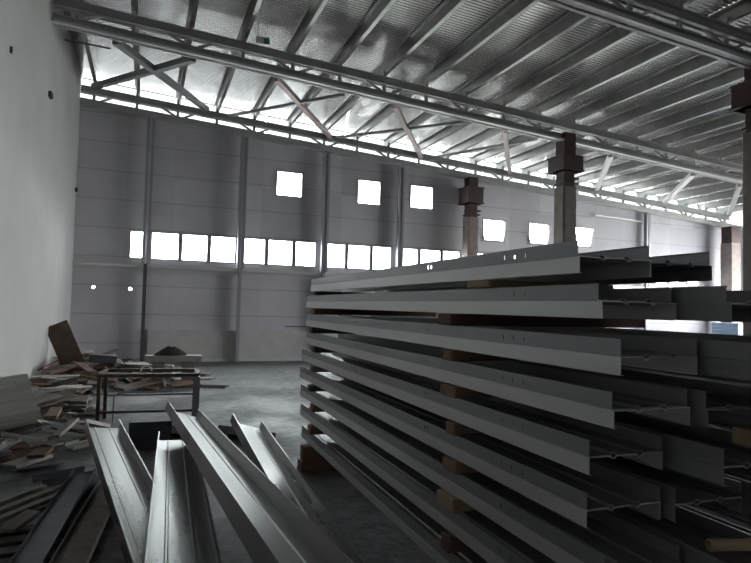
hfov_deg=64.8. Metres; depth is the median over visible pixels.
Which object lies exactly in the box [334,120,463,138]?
brace
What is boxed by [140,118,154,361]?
wall column
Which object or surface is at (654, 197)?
window
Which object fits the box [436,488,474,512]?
spacer
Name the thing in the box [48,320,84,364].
board
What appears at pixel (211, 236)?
window
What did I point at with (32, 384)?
board
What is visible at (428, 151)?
window
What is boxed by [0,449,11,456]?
board
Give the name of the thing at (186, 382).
board
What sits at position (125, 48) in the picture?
brace
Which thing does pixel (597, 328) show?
metal beam
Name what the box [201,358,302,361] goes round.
baseboard
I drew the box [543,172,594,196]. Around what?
window
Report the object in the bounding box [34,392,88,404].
board
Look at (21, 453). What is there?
board
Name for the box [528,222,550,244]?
window
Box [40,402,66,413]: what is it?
channel
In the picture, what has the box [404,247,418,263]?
window
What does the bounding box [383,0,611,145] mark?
purlin
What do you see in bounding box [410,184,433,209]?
window
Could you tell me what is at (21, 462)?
board
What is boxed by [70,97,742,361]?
wall
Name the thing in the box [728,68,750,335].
column
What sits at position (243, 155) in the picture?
wall column
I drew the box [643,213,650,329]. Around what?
wall column
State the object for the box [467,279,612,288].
spacer
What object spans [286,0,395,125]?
purlin
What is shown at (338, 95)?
brace
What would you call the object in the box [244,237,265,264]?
window
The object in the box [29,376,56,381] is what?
board
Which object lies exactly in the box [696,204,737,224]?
window
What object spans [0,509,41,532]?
board
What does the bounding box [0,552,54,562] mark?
board
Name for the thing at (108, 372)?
board
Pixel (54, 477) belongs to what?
board
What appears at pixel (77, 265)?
trim
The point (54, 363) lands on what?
board
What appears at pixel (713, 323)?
pack
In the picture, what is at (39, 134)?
wall
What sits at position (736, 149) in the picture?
purlin
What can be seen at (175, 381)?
board
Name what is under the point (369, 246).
window
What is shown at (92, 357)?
board
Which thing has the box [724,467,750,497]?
metal beam
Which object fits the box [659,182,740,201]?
purlin
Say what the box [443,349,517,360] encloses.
spacer
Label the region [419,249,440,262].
window
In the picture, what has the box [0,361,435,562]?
floor
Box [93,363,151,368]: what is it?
channel
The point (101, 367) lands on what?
board
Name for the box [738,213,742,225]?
window
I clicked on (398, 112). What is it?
brace
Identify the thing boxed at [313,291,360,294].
spacer
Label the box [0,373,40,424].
sheet
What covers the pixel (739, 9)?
purlin
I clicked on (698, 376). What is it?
metal beam
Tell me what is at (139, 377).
board
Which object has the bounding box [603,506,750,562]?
metal beam
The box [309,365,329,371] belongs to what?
spacer
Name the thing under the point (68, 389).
channel
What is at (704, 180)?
purlin
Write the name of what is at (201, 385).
channel
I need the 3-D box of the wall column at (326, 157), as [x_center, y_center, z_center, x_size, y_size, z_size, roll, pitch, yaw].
[-1.524,-0.747,17.465,0.192,6.140,0.196,2,-3,-21]
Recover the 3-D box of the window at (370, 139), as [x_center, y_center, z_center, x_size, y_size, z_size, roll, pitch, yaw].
[0.197,-4.192,18.489,2.380,0.698,0.010,2,-3,-21]
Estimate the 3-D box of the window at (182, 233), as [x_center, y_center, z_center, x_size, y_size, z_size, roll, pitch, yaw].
[-4.987,-0.928,16.340,0.720,0.765,0.080,2,-3,-21]
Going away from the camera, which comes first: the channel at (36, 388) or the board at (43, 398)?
the board at (43, 398)
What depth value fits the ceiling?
12.80 m
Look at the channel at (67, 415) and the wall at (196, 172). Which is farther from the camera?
the wall at (196, 172)
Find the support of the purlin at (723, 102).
attached to the roof truss at (136, 99)
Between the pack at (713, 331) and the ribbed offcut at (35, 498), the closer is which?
the ribbed offcut at (35, 498)
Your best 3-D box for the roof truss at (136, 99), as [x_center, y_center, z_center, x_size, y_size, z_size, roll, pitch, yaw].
[3.213,-3.629,19.341,23.182,2.182,0.205,2,-3,-21]
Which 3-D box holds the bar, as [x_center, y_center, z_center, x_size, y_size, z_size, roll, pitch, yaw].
[-5.948,-4.908,12.241,0.851,0.056,0.036,2,-3,-21]
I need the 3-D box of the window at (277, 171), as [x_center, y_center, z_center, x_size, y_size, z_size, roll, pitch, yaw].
[-2.524,-2.848,17.361,0.800,0.760,0.080,2,-3,-21]
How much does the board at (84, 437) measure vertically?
0.060 m
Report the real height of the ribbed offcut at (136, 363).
0.093 m
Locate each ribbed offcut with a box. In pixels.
[0,484,60,525]
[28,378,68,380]
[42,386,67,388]
[125,362,149,364]
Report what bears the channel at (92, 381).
on the board at (93, 389)
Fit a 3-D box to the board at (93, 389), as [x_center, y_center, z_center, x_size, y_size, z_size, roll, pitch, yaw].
[-5.062,1.892,10.532,0.161,0.089,1.230,3,-3,-39]
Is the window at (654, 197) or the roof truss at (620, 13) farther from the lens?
the window at (654, 197)
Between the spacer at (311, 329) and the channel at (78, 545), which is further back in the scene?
the spacer at (311, 329)
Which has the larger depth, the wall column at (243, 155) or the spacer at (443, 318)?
the wall column at (243, 155)
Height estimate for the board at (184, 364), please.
0.440 m
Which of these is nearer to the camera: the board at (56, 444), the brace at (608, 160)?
the board at (56, 444)
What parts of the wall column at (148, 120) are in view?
post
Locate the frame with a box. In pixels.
[95,365,199,422]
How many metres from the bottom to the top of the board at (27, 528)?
0.022 m
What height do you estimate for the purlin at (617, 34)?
0.229 m
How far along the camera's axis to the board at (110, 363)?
11.85 m
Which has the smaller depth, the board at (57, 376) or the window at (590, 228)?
the board at (57, 376)
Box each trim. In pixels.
[72,261,657,288]
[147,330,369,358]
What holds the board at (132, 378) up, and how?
on the board at (136, 380)
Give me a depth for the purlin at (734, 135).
16.64 m
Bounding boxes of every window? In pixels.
[82,77,177,114]
[129,230,142,258]
[150,231,179,260]
[179,98,265,132]
[181,233,208,261]
[209,235,236,263]
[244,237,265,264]
[266,115,344,147]
[267,239,293,265]
[276,170,302,197]
[294,240,316,267]
[328,243,345,268]
[345,131,415,161]
[347,244,370,269]
[357,179,380,205]
[371,245,391,269]
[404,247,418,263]
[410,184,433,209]
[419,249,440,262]
[420,148,481,174]
[442,250,460,259]
[482,218,506,242]
[483,160,541,186]
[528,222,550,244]
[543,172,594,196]
[576,226,593,248]
[598,186,648,207]
[649,195,695,216]
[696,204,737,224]
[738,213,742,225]
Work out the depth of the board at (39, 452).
5.61 m
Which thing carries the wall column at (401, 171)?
on the floor
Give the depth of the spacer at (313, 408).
5.70 m
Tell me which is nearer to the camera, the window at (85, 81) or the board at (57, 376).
the board at (57, 376)
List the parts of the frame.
leg, leg, frame, leg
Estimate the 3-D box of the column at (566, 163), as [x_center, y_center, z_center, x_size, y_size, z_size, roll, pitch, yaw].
[4.703,-0.666,14.723,0.660,6.044,0.660,2,-3,-21]
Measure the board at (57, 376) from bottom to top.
0.024 m
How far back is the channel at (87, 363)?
11.26 m
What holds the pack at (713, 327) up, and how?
on the pack at (713, 331)
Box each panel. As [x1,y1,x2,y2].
[128,420,171,449]
[144,354,200,361]
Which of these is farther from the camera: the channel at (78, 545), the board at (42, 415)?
the board at (42, 415)
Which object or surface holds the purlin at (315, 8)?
on the roof truss at (84, 25)
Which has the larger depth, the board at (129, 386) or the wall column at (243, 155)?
the wall column at (243, 155)
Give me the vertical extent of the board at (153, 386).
0.049 m
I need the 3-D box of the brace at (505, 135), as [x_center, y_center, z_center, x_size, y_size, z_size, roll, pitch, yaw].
[3.803,-3.632,17.034,0.112,0.333,5.523,1,-3,14]
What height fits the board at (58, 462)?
0.063 m
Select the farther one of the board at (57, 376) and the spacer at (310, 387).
the board at (57, 376)
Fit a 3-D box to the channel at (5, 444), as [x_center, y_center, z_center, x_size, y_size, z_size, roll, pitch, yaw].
[-3.609,1.607,5.562,0.142,0.087,0.836,2,-3,-5]
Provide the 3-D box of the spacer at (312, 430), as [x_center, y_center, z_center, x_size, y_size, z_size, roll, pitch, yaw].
[-0.027,1.452,5.955,1.320,0.088,0.110,2,-3,-21]
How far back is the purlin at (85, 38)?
13.54 m
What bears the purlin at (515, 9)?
on the roof truss at (620, 13)
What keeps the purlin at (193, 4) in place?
attached to the roof truss at (136, 99)
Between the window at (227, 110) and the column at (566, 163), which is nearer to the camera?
the column at (566, 163)
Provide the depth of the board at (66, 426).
6.17 m
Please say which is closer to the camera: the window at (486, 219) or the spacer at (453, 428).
the spacer at (453, 428)
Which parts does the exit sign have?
sign plate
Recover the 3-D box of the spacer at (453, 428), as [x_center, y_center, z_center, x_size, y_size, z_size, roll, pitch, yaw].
[0.993,0.776,3.261,1.320,0.061,0.090,2,-3,-21]
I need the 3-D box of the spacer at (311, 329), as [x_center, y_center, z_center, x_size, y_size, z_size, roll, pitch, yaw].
[-0.018,0.500,5.991,1.320,0.055,0.110,2,-3,-21]
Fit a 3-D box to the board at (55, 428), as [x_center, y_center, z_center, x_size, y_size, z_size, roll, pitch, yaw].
[-3.484,1.729,6.843,0.142,0.178,0.542,0,-3,28]
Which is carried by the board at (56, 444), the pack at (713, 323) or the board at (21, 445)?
the board at (21, 445)
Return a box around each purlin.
[77,14,96,81]
[131,0,140,95]
[175,0,198,103]
[214,0,261,111]
[252,0,327,118]
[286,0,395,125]
[322,0,466,132]
[352,0,538,139]
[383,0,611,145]
[415,0,695,151]
[442,0,750,157]
[470,44,745,163]
[497,66,743,168]
[522,94,730,173]
[548,113,745,178]
[575,128,745,182]
[595,143,742,187]
[616,157,742,192]
[639,171,742,197]
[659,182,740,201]
[679,188,742,205]
[698,196,742,209]
[717,204,742,213]
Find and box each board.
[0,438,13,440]
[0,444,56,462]
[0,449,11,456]
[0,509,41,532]
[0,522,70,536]
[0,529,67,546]
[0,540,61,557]
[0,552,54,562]
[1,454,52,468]
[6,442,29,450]
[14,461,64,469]
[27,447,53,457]
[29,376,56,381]
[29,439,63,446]
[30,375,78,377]
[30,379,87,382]
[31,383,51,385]
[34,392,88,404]
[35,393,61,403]
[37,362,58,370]
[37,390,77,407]
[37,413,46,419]
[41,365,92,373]
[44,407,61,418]
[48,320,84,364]
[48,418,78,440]
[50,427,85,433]
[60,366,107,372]
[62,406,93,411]
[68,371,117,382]
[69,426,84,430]
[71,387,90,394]
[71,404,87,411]
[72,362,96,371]
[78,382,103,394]
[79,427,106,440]
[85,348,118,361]
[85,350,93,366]
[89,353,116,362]
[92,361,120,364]
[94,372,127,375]
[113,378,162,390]
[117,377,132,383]
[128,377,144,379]
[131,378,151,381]
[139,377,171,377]
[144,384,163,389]
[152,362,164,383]
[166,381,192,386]
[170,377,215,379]
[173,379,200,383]
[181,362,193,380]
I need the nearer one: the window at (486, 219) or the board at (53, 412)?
the board at (53, 412)
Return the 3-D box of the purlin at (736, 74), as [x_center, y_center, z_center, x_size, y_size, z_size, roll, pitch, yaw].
[8.267,-4.257,9.360,0.144,0.229,23.100,2,-3,-21]
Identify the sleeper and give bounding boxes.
[297,444,335,472]
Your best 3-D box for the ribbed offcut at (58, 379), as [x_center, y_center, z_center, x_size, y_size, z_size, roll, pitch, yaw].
[-5.323,1.606,9.684,0.660,0.038,0.150,2,-3,-11]
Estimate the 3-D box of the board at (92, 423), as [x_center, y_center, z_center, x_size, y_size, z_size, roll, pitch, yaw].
[-3.333,1.694,7.028,0.106,0.225,0.516,1,-3,8]
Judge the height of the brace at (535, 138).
0.544 m
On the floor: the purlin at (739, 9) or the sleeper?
the sleeper
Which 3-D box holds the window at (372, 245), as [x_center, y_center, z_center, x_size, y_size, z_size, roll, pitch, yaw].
[0.186,-0.714,18.339,0.660,0.765,0.080,2,-3,-21]
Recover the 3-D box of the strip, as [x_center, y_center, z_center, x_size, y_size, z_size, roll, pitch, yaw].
[8.992,-2.298,21.679,2.402,0.130,0.050,2,-3,-21]
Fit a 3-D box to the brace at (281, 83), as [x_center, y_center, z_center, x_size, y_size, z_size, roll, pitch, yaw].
[-1.691,-4.250,14.924,0.112,0.372,5.177,1,-3,8]
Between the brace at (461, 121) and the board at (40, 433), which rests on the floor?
the board at (40, 433)
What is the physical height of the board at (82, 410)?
0.078 m
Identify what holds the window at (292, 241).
in the wall at (196, 172)
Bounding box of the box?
[48,91,52,99]
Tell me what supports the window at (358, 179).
in the wall at (196, 172)
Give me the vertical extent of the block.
0.057 m
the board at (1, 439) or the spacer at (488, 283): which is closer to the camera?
the spacer at (488, 283)
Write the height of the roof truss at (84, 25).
2.254 m
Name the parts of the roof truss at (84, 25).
post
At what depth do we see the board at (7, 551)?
3.71 m
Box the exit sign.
[256,16,269,44]
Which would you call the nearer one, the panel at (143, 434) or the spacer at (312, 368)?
the spacer at (312, 368)
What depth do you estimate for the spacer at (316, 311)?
5.92 m
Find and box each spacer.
[307,384,324,391]
[308,424,324,434]
[309,327,354,333]
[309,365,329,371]
[310,403,324,411]
[311,308,435,316]
[311,346,337,352]
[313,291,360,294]
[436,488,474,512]
[438,313,644,327]
[440,383,495,397]
[441,530,471,552]
[442,456,478,473]
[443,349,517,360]
[446,421,484,435]
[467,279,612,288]
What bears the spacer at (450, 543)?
on the trough
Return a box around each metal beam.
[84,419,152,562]
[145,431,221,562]
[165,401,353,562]
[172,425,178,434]
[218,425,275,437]
[230,414,364,562]
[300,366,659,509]
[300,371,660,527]
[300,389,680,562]
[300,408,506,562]
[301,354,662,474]
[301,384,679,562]
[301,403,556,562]
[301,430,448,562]
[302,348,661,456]
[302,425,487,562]
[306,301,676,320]
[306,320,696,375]
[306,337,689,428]
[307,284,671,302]
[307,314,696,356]
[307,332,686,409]
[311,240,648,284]
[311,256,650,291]
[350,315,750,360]
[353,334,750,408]
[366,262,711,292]
[389,316,750,338]
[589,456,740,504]
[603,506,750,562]
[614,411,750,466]
[621,365,750,385]
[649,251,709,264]
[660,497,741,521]
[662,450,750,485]
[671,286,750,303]
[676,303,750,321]
[679,502,750,533]
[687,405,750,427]
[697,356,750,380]
[708,411,750,430]
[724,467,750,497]
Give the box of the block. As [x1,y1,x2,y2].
[732,425,750,446]
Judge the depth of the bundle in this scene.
11.61 m
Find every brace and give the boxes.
[91,57,195,89]
[112,40,208,111]
[227,93,344,116]
[274,77,332,138]
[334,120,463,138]
[392,104,422,157]
[430,137,537,158]
[502,130,511,174]
[595,154,613,190]
[663,173,695,203]
[727,185,742,216]
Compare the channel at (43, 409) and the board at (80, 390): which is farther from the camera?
the board at (80, 390)
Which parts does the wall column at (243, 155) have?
post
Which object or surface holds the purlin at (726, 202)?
on the roof truss at (84, 25)
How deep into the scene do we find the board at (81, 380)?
10.26 m
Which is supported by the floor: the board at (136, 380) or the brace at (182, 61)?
the board at (136, 380)
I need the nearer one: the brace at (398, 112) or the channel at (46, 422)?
the channel at (46, 422)
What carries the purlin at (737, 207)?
on the roof truss at (84, 25)
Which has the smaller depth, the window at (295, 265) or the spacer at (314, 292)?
the spacer at (314, 292)
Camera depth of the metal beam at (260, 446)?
4.82 m
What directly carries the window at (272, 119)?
in the wall at (196, 172)
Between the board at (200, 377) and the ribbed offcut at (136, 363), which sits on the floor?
the board at (200, 377)
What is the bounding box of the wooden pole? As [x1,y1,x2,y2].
[705,538,750,551]
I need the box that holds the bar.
[65,39,109,48]
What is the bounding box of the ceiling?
[63,0,750,212]
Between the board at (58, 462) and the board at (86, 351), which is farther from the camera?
the board at (86, 351)
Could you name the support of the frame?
on the floor
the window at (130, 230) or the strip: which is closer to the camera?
the window at (130, 230)
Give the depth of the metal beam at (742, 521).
2.59 m
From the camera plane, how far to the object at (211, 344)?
16.52 m
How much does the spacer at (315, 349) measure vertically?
0.058 m
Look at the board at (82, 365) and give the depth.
10.88 m
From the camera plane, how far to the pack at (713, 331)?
20.27 m
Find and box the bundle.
[154,346,186,355]
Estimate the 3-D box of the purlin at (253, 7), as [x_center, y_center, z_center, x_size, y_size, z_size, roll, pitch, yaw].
[-0.359,-5.229,6.049,0.144,0.229,23.100,2,-3,-21]
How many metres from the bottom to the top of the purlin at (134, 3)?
0.229 m
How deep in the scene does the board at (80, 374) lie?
10.71 m
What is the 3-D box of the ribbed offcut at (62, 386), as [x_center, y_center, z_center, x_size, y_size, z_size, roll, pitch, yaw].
[-4.918,1.617,8.959,0.139,0.063,0.476,-1,-3,40]
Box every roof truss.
[51,0,742,184]
[80,82,730,227]
[539,0,750,69]
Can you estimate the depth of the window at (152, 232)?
16.04 m
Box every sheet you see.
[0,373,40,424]
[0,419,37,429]
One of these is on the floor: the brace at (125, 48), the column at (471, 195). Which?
the column at (471, 195)
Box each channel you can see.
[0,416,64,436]
[0,438,21,452]
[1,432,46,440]
[10,468,94,562]
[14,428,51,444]
[31,386,41,390]
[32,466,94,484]
[34,388,77,391]
[37,387,67,391]
[37,419,80,426]
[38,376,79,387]
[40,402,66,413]
[43,362,90,370]
[45,405,85,409]
[49,479,109,562]
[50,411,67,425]
[57,384,91,387]
[63,413,70,418]
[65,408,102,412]
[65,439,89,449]
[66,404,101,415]
[77,412,102,415]
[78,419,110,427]
[86,379,96,383]
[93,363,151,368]
[166,384,228,387]
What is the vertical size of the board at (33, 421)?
0.440 m
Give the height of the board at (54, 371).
0.035 m
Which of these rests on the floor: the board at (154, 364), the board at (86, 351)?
the board at (154, 364)
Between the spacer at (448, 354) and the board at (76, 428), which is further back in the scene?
the board at (76, 428)
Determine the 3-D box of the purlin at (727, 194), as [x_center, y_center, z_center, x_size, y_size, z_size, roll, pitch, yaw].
[15.934,-3.393,12.304,0.144,0.229,23.100,2,-3,-21]
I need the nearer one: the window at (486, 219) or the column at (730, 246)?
the window at (486, 219)
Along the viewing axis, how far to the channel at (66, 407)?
7.44 m
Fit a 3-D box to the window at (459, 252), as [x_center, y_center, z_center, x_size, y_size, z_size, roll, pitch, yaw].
[2.442,-0.621,19.210,0.660,0.765,0.080,2,-3,-21]
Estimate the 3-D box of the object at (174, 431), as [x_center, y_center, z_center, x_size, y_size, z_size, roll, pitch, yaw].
[-2.267,1.793,7.087,0.500,0.185,0.347,1,-3,16]
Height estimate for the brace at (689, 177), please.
0.373 m
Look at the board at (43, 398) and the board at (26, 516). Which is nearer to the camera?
the board at (26, 516)
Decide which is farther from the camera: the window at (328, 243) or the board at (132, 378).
the window at (328, 243)
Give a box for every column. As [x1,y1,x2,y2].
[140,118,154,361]
[235,136,248,361]
[319,152,330,353]
[395,166,404,316]
[458,177,484,313]
[546,132,584,242]
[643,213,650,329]
[720,226,740,322]
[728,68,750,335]
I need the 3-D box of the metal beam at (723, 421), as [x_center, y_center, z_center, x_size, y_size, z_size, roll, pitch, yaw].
[0.873,0.694,4.362,0.337,0.060,4.750,2,-3,-20]
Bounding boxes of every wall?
[0,0,81,387]
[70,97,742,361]
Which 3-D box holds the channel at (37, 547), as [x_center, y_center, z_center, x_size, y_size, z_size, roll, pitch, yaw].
[-2.311,1.666,4.359,0.180,0.050,1.900,2,-2,-17]
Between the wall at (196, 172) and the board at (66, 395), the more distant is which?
the wall at (196, 172)
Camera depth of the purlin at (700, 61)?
13.24 m
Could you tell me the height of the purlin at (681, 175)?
0.229 m
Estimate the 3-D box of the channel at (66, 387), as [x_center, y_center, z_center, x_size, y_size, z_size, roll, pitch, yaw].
[-4.362,1.433,7.666,0.170,0.071,0.690,0,-3,31]
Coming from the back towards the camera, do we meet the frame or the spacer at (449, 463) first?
the frame
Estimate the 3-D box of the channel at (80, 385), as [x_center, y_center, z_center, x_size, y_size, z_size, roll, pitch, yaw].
[-5.047,1.756,9.877,0.191,0.126,0.800,1,-3,7]
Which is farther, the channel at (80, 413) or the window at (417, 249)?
the window at (417, 249)
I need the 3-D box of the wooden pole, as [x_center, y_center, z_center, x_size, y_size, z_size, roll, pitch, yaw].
[1.526,0.933,2.100,0.721,0.042,0.042,2,-3,-4]
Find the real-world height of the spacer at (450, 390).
0.058 m
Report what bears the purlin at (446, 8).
attached to the roof truss at (136, 99)
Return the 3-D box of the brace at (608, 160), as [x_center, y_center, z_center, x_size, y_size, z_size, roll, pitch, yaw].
[7.018,-3.301,18.269,0.132,0.370,5.745,1,-3,17]
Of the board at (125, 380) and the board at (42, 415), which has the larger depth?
the board at (125, 380)
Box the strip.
[594,214,643,222]
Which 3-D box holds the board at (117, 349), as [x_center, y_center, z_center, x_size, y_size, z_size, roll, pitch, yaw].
[-6.138,1.660,12.588,1.236,0.474,0.140,3,-3,-33]
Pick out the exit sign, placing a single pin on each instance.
(263, 40)
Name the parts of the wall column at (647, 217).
post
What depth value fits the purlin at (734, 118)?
15.40 m
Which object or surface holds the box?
attached to the wall at (39, 134)
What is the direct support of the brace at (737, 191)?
attached to the roof truss at (84, 25)
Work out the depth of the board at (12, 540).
3.87 m
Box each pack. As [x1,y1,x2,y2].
[712,322,742,326]
[712,326,742,330]
[712,330,742,333]
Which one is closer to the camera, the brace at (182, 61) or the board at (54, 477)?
the board at (54, 477)

